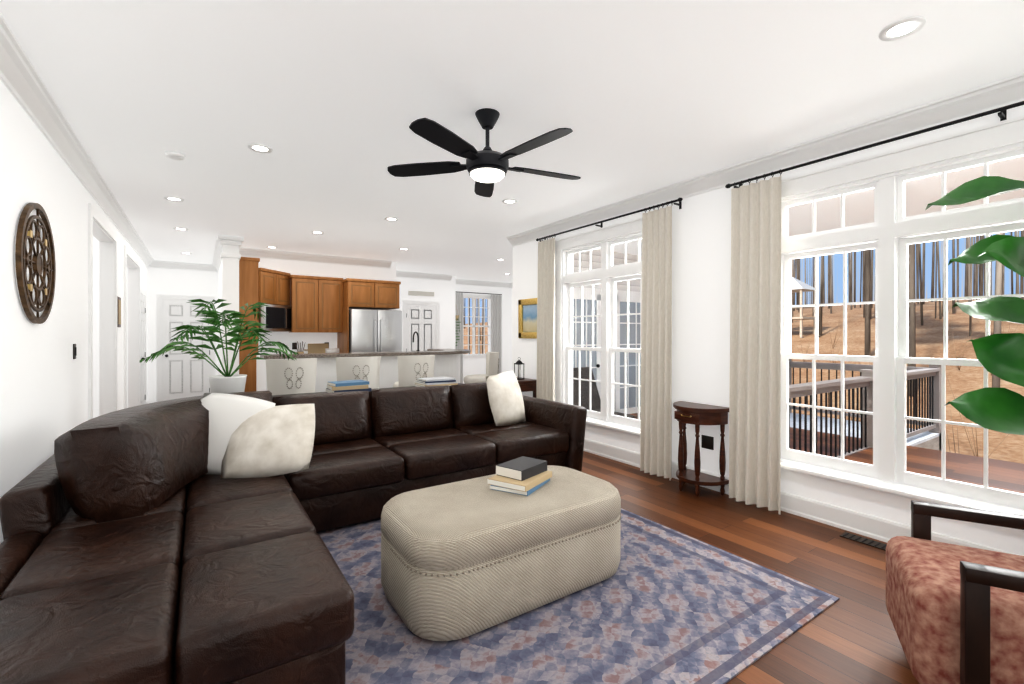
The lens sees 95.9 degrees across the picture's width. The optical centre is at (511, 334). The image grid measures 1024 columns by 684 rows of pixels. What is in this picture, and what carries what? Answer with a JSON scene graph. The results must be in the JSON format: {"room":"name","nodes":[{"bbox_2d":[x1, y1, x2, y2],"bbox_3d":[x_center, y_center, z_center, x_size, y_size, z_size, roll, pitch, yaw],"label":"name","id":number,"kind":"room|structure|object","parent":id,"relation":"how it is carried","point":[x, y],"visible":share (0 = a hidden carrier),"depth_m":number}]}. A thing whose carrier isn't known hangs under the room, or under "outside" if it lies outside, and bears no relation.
{"room":"living room","nodes":[
{"label":"living room","id":0,"kind":"room"},
{"bbox_2d":[0,79,146,543],"bbox_3d":[-3.330,-0.020,3.363,0.120,2.740,12.700,0,0,-34],"label":"wall","id":1,"kind":"structure","parent":0,"point":[43,390],"depth_m":2.88},
{"bbox_2d":[15,203,55,323],"bbox_3d":[-2.816,-0.420,2.744,0.022,0.710,0.710,0,0,-34],"label":"decor","id":2,"kind":"object","parent":1,"relation":"attached to","point":[36,262],"visible":1,"depth_m":2.70},
{"bbox_2d":[73,344,76,358],"bbox_3d":[-3.425,0.130,3.624,0.013,0.120,0.075,0,0,-34],"label":"switch plate","id":3,"kind":"object","parent":1,"relation":"attached to","point":[74,345],"depth_m":3.60},
{"bbox_2d":[0,13,155,267],"bbox_3d":[-3.236,-1.327,3.426,0.105,0.125,12.700,0,0,-34],"label":"crown molding","id":4,"kind":"structure","parent":1,"relation":"attached to","point":[20,77],"depth_m":2.93},
{"bbox_2d":[88,203,139,419],"bbox_3d":[-4.917,0.095,5.730,0.145,2.510,4.080,0,0,-34],"label":"trim","id":5,"kind":"structure","parent":1,"relation":"attached to","point":[102,232],"depth_m":5.28},
{"bbox_2d":[117,296,120,326],"bbox_3d":[-4.683,-0.270,5.502,0.026,0.360,0.260,0,0,-34],"label":"picture","id":6,"kind":"object","parent":1,"relation":"attached to","point":[118,311],"visible":0.77,"depth_m":5.44},
{"bbox_2d":[140,287,145,404],"bbox_3d":[-6.244,0.292,7.851,0.067,2.115,0.930,0,0,-34],"label":"door","id":7,"kind":"structure","parent":1,"relation":"in","point":[142,346],"depth_m":7.80},
{"bbox_2d":[93,236,98,417],"bbox_3d":[-5.533,-0.020,5.146,1.540,2.740,0.120,0,0,-34],"label":"wall","id":8,"kind":"structure","parent":0,"point":[95,327],"depth_m":5.48},
{"bbox_2d":[127,268,127,407],"bbox_3d":[-6.987,-0.020,7.301,1.540,2.740,0.120,0,0,-34],"label":"wall","id":9,"kind":"structure","parent":0,"point":[127,268],"depth_m":7.65},
{"bbox_2d":[147,267,217,402],"bbox_3d":[-7.069,-0.020,8.531,3.020,2.740,0.188,0,0,-34],"label":"wall","id":10,"kind":"structure","parent":0,"point":[171,374],"depth_m":8.90},
{"bbox_2d":[156,261,211,270],"bbox_3d":[-6.341,-1.327,8.927,0.870,0.125,0.105,0,0,-34],"label":"crown molding","id":11,"kind":"structure","parent":10,"relation":"attached to","point":[159,264],"depth_m":8.92},
{"bbox_2d":[218,260,221,374],"bbox_3d":[-4.986,-0.020,8.036,0.120,2.740,3.100,0,0,-34],"label":"wall","id":12,"kind":"structure","parent":0,"point":[219,303],"depth_m":8.25},
{"bbox_2d":[212,239,221,271],"bbox_3d":[-5.094,-1.327,7.993,0.105,0.125,3.050,0,0,-34],"label":"crown molding","id":13,"kind":"structure","parent":12,"relation":"attached to","point":[216,262],"depth_m":8.03},
{"bbox_2d":[217,235,243,373],"bbox_3d":[-4.030,-0.020,6.618,0.310,2.740,0.310,0,0,-34],"label":"column","id":14,"kind":"structure","parent":0,"point":[230,256],"depth_m":6.53},
{"bbox_2d":[259,268,278,304],"bbox_3d":[-3.783,-0.752,7.168,0.246,0.536,0.246,0,0,-34],"label":"upper cabinet","id":15,"kind":"object","parent":0,"relation":"attached to","point":[268,278],"depth_m":7.17},
{"bbox_2d":[241,256,395,353],"bbox_3d":[-3.425,-0.020,8.136,2.820,2.740,0.120,0,0,-34],"label":"wall","id":16,"kind":"structure","parent":0,"point":[293,267],"depth_m":8.03},
{"bbox_2d":[243,265,294,304],"bbox_3d":[-3.875,-0.750,7.360,0.647,0.540,0.647,0,0,-34],"label":"upper cabinet","id":17,"kind":"object","parent":16,"relation":"attached to","point":[250,272],"depth_m":6.98},
{"bbox_2d":[243,301,298,331],"bbox_3d":[-3.841,-0.260,7.353,0.663,0.420,0.663,0,0,-34],"label":"microwave","id":18,"kind":"object","parent":16,"relation":"attached to","point":[280,318],"depth_m":7.26},
{"bbox_2d":[295,277,318,332],"bbox_3d":[-3.510,-0.485,7.783,0.405,0.890,0.358,0,0,-34],"label":"upper cabinet","id":19,"kind":"object","parent":16,"relation":"attached to","point":[313,304],"depth_m":7.66},
{"bbox_2d":[239,247,391,267],"bbox_3d":[-3.362,-1.327,8.042,2.580,0.125,0.105,0,0,-34],"label":"crown molding","id":20,"kind":"structure","parent":16,"relation":"attached to","point":[247,252],"depth_m":7.98},
{"bbox_2d":[319,277,342,332],"bbox_3d":[-3.174,-0.485,8.009,0.405,0.890,0.358,0,0,-34],"label":"upper cabinet","id":21,"kind":"object","parent":16,"relation":"attached to","point":[330,292],"depth_m":7.86},
{"bbox_2d":[396,276,454,351],"bbox_3d":[-2.189,-0.020,10.399,2.000,2.740,0.150,0,0,-34],"label":"wall","id":22,"kind":"structure","parent":0,"point":[427,307],"depth_m":10.48},
{"bbox_2d":[396,271,455,280],"bbox_3d":[-2.135,-1.327,10.318,1.760,0.125,0.105,0,0,-34],"label":"crown molding","id":23,"kind":"structure","parent":22,"relation":"attached to","point":[431,276],"depth_m":10.43},
{"bbox_2d":[455,284,511,381],"bbox_3d":[-0.737,-0.020,11.849,2.270,2.740,0.630,0,0,-34],"label":"wall","id":24,"kind":"structure","parent":0,"point":[474,365],"depth_m":12.26},
{"bbox_2d":[463,294,490,357],"bbox_3d":[-0.966,-0.225,11.929,1.100,1.610,0.140,0,0,-34],"label":"window","id":25,"kind":"structure","parent":24,"relation":"in","point":[473,326],"depth_m":11.95},
{"bbox_2d":[455,291,501,383],"bbox_3d":[-0.893,0.125,11.822,1.540,2.410,0.060,0,0,-34],"label":"curtain","id":26,"kind":"object","parent":24,"relation":"attached to","point":[496,322],"visible":0.54,"depth_m":12.05},
{"bbox_2d":[455,279,511,287],"bbox_3d":[-0.858,-1.327,11.903,1.890,0.125,0.105,0,0,-34],"label":"crown molding","id":27,"kind":"structure","parent":24,"relation":"attached to","point":[458,281],"depth_m":12.00},
{"bbox_2d":[0,0,1023,282],"bbox_3d":[-0.703,-1.440,5.111,9.750,0.100,12.980,0,0,-34],"label":"ceiling","id":28,"kind":"structure","parent":0,"point":[328,102],"depth_m":2.71},
{"bbox_2d":[164,197,183,201],"bbox_3d":[-3.454,-1.387,4.727,0.162,0.006,0.162,0,0,11],"label":"recessed light","id":29,"kind":"object","parent":28,"relation":"in","point":[176,199],"depth_m":4.73},
{"bbox_2d":[165,151,184,160],"bbox_3d":[-2.593,-1.375,3.558,0.130,0.030,0.130,0,0,-34],"label":"smoke detector","id":30,"kind":"object","parent":28,"relation":"attached to","point":[174,155],"visible":1,"depth_m":3.52},
{"bbox_2d":[173,227,187,230],"bbox_3d":[-4.340,-1.387,6.059,0.162,0.006,0.162,0,0,-43],"label":"recessed light","id":31,"kind":"object","parent":28,"relation":"in","point":[177,228],"depth_m":6.03},
{"bbox_2d":[248,144,272,152],"bbox_3d":[-1.874,-1.387,3.440,0.162,0.006,0.162,0,0,-43],"label":"recessed light","id":32,"kind":"object","parent":28,"relation":"in","point":[254,147],"depth_m":3.44},
{"bbox_2d":[311,231,323,233],"bbox_3d":[-2.641,-1.387,6.276,0.162,0.006,0.162,0,0,11],"label":"recessed light","id":33,"kind":"object","parent":28,"relation":"in","point":[314,232],"depth_m":6.27},
{"bbox_2d":[384,217,398,220],"bbox_3d":[-1.444,-1.387,5.539,0.162,0.006,0.162,0,0,-43],"label":"recessed light","id":34,"kind":"object","parent":28,"relation":"in","point":[387,218],"depth_m":5.55},
{"bbox_2d":[455,304,460,345],"bbox_3d":[-1.380,-0.523,11.192,0.312,1.733,0.333,0,0,-34],"label":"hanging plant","id":35,"kind":"object","parent":28,"relation":"hanging from","point":[456,317],"visible":0.46,"depth_m":11.15},
{"bbox_2d":[387,108,580,196],"bbox_3d":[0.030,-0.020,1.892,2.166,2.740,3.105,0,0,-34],"label":"ceiling fan","id":36,"kind":"object","parent":28,"relation":"hanging from","point":[486,167],"visible":1,"depth_m":2.82},
{"bbox_2d":[502,199,517,203],"bbox_3d":[-0.023,-1.387,4.809,0.162,0.006,0.162,0,0,29],"label":"recessed light","id":37,"kind":"object","parent":28,"relation":"in","point":[507,201],"depth_m":4.81},
{"bbox_2d":[879,16,925,40],"bbox_3d":[1.769,-1.387,2.098,0.162,0.006,0.162,0,0,-7],"label":"recessed light","id":38,"kind":"object","parent":28,"relation":"in","point":[899,29],"depth_m":2.09},
{"bbox_2d":[512,288,512,370],"bbox_3d":[1.378,-0.020,10.609,0.150,2.740,5.050,0,0,-34],"label":"wall","id":39,"kind":"structure","parent":0,"point":[512,329],"depth_m":12.50},
{"bbox_2d":[513,105,1023,555],"bbox_3d":[2.088,-0.020,3.700,0.160,2.740,7.200,0,0,-34],"label":"wall","id":40,"kind":"structure","parent":0,"point":[701,247],"depth_m":4.08},
{"bbox_2d":[518,298,536,338],"bbox_3d":[0.246,-0.220,6.245,0.043,0.540,0.520,0,0,-34],"label":"painting","id":41,"kind":"object","parent":40,"relation":"attached to","point":[527,318],"visible":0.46,"depth_m":6.28},
{"bbox_2d":[555,217,641,443],"bbox_3d":[1.056,-0.040,5.175,0.219,2.290,1.650,0,0,-34],"label":"window","id":42,"kind":"structure","parent":40,"relation":"in","point":[607,275],"depth_m":5.17},
{"bbox_2d":[536,198,682,479],"bbox_3d":[0.940,0.036,5.121,0.154,2.603,2.204,0,0,-34],"label":"curtain","id":43,"kind":"object","parent":40,"relation":"attached to","point":[656,389],"visible":0.88,"depth_m":4.48},
{"bbox_2d":[701,435,713,449],"bbox_3d":[1.728,0.950,4.084,0.008,0.115,0.115,0,0,-34],"label":"outlet","id":44,"kind":"object","parent":40,"relation":"attached to","point":[707,442],"depth_m":4.08},
{"bbox_2d":[506,72,1023,246],"bbox_3d":[1.978,-1.327,3.626,0.105,0.125,7.200,0,0,-34],"label":"crown molding","id":45,"kind":"structure","parent":40,"relation":"attached to","point":[1009,90],"depth_m":3.29},
{"bbox_2d":[583,438,1021,555],"bbox_3d":[2.012,1.278,3.649,0.022,0.145,7.200,0,0,-34],"label":"baseboard","id":46,"kind":"structure","parent":40,"relation":"attached to","point":[873,527],"depth_m":3.28},
{"bbox_2d":[725,101,1023,514],"bbox_3d":[2.682,0.036,2.539,0.154,2.603,3.194,0,0,-34],"label":"curtain","id":47,"kind":"object","parent":40,"relation":"attached to","point":[755,393],"visible":0.98,"depth_m":3.64},
{"bbox_2d":[781,115,1023,538],"bbox_3d":[2.488,-0.040,3.053,0.219,2.290,1.650,0,0,-34],"label":"window","id":48,"kind":"structure","parent":40,"relation":"in","point":[890,233],"depth_m":3.01},
{"bbox_2d":[581,412,1023,683],"bbox_3d":[-0.703,1.400,5.111,9.750,0.100,12.980,0,0,-34],"label":"floor","id":49,"kind":"structure","parent":0,"point":[849,636],"depth_m":2.89},
{"bbox_2d":[243,361,255,391],"bbox_3d":[-3.777,0.892,7.340,0.742,0.915,0.741,0,0,-34],"label":"base cabinet","id":50,"kind":"object","parent":49,"relation":"on","point":[250,370],"depth_m":6.93},
{"bbox_2d":[247,361,255,364],"bbox_3d":[-3.500,0.443,7.541,1.430,0.055,0.769,0,0,-34],"label":"countertop","id":51,"kind":"structure","parent":50,"relation":"on","point":[248,362],"depth_m":6.94},
{"bbox_2d":[266,358,316,394],"bbox_3d":[-2.370,0.801,4.945,0.495,1.103,0.510,0,0,-34],"label":"bar stool","id":52,"kind":"object","parent":49,"relation":"on","point":[290,376],"visible":0.6,"depth_m":4.73},
{"bbox_2d":[0,371,586,683],"bbox_3d":[-0.759,0.867,3.161,3.789,0.966,2.810,0,0,-34],"label":"sofa","id":53,"kind":"object","parent":49,"relation":"on","point":[177,541],"visible":1,"depth_m":2.20},
{"bbox_2d":[139,299,461,396],"bbox_3d":[-1.721,0.527,4.478,2.945,1.645,0.846,0,0,-34],"label":"console table","id":54,"kind":"object","parent":49,"relation":"on","point":[228,382],"visible":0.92,"depth_m":3.95},
{"bbox_2d":[336,356,380,388],"bbox_3d":[-1.799,0.801,5.334,0.495,1.103,0.521,0,0,-34],"label":"bar stool","id":55,"kind":"object","parent":49,"relation":"on","point":[359,368],"visible":0.33,"depth_m":5.12},
{"bbox_2d":[256,331,470,391],"bbox_3d":[-1.893,0.650,6.419,2.880,1.401,1.280,0,0,-34],"label":"bar","id":56,"kind":"object","parent":49,"relation":"on","point":[447,363],"visible":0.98,"depth_m":5.99},
{"bbox_2d":[335,278,400,352],"bbox_3d":[-2.546,0.185,8.227,0.920,2.330,0.700,0,0,-34],"label":"tall cabinet","id":57,"kind":"object","parent":49,"relation":"on","point":[357,293],"depth_m":7.93},
{"bbox_2d":[351,309,401,352],"bbox_3d":[-2.502,0.460,8.198,0.880,1.780,0.750,0,0,-34],"label":"refrigerator","id":58,"kind":"object","parent":49,"relation":"on","point":[372,330],"depth_m":7.86},
{"bbox_2d":[393,355,434,386],"bbox_3d":[-1.222,0.801,5.722,0.495,1.103,0.517,0,0,-34],"label":"bar stool","id":59,"kind":"object","parent":49,"relation":"on","point":[411,369],"visible":0.46,"depth_m":5.49},
{"bbox_2d":[463,352,498,383],"bbox_3d":[-0.463,0.801,6.587,0.596,1.103,0.596,0,0,-34],"label":"bar stool","id":60,"kind":"object","parent":49,"relation":"on","point":[492,362],"visible":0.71,"depth_m":6.41},
{"bbox_2d":[514,357,536,397],"bbox_3d":[0.040,0.822,6.209,0.370,1.056,0.630,0,0,-34],"label":"console table","id":61,"kind":"object","parent":49,"relation":"on","point":[526,384],"visible":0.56,"depth_m":6.01},
{"bbox_2d":[316,508,838,683],"bbox_3d":[-0.385,1.345,2.538,3.200,0.008,2.600,0,0,-34],"label":"rug","id":62,"kind":"object","parent":49,"relation":"on","point":[664,605],"visible":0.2,"depth_m":2.13},
{"bbox_2d":[381,456,620,640],"bbox_3d":[-0.030,1.042,2.548,1.290,0.596,0.726,0,0,-34],"label":"ottoman","id":63,"kind":"object","parent":62,"relation":"on","point":[510,539],"visible":1,"depth_m":2.21},
{"bbox_2d":[673,401,728,495],"bbox_3d":[1.577,0.980,3.983,0.300,0.740,0.500,0,0,-34],"label":"side table","id":64,"kind":"object","parent":49,"relation":"on","point":[697,415],"visible":1,"depth_m":3.88},
{"bbox_2d":[840,532,886,550],"bbox_3d":[2.325,1.345,2.991,0.100,0.008,0.320,0,0,-34],"label":"floor vent","id":65,"kind":"object","parent":49,"relation":"in","point":[866,541],"visible":0.48,"depth_m":2.99},
{"bbox_2d":[886,500,1023,683],"bbox_3d":[1.932,0.901,1.626,0.901,0.898,0.710,0,0,30],"label":"armchair","id":66,"kind":"object","parent":49,"relation":"on","point":[956,613],"visible":1,"depth_m":1.58},
{"bbox_2d":[925,176,1023,434],"bbox_3d":[2.563,0.205,2.075,0.740,2.290,1.085,0,0,-34],"label":"plant","id":67,"kind":"object","parent":49,"relation":"on","point":[1001,356],"visible":1,"depth_m":2.31},
{"label":"outside","id":68,"kind":"structure","parent":0,"visible":0},
{"bbox_2d":[465,226,1020,323],"bbox_3d":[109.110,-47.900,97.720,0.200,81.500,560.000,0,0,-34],"label":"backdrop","id":69,"kind":"structure","parent":68,"point":[837,273],"depth_m":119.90},
{"bbox_2d":[464,299,1023,463],"bbox_3d":[46.229,-1.798,60.131,136.100,12.088,228.000,0,0,-34],"label":"ground","id":70,"kind":"structure","parent":68,"point":[930,347],"depth_m":26.20},
{"bbox_2d":[573,249,641,413],"bbox_3d":[2.685,1.240,6.395,3.836,6.220,13.600,0,0,-34],"label":"bump-out","id":71,"kind":"object","parent":70,"relation":"on","point":[621,324],"depth_m":7.73},
{"bbox_2d":[464,222,1023,457],"bbox_3d":[47.986,-15.172,60.346,132.291,38.842,379.400,0,0,-34],"label":"trees","id":72,"kind":"object","parent":70,"relation":"on","point":[865,280],"depth_m":38.64},
{"bbox_2d":[791,277,819,337],"bbox_3d":[21.718,-2.131,35.758,2.687,4.700,2.687,0,0,-34],"label":"gazebo","id":73,"kind":"object","parent":70,"relation":"on","point":[795,284],"depth_m":34.67},
{"bbox_2d":[789,359,940,457],"bbox_3d":[3.375,2.385,6.809,5.320,3.930,3.245,0,0,-34],"label":"deck","id":74,"kind":"object","parent":70,"relation":"on","point":[922,436],"depth_m":6.29},
{"bbox_2d":[573,367,634,418],"bbox_3d":[1.181,0.981,6.614,0.655,0.973,0.946,0,0,-34],"label":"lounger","id":75,"kind":"object","parent":74,"relation":"on","point":[595,404],"depth_m":6.86}
]}

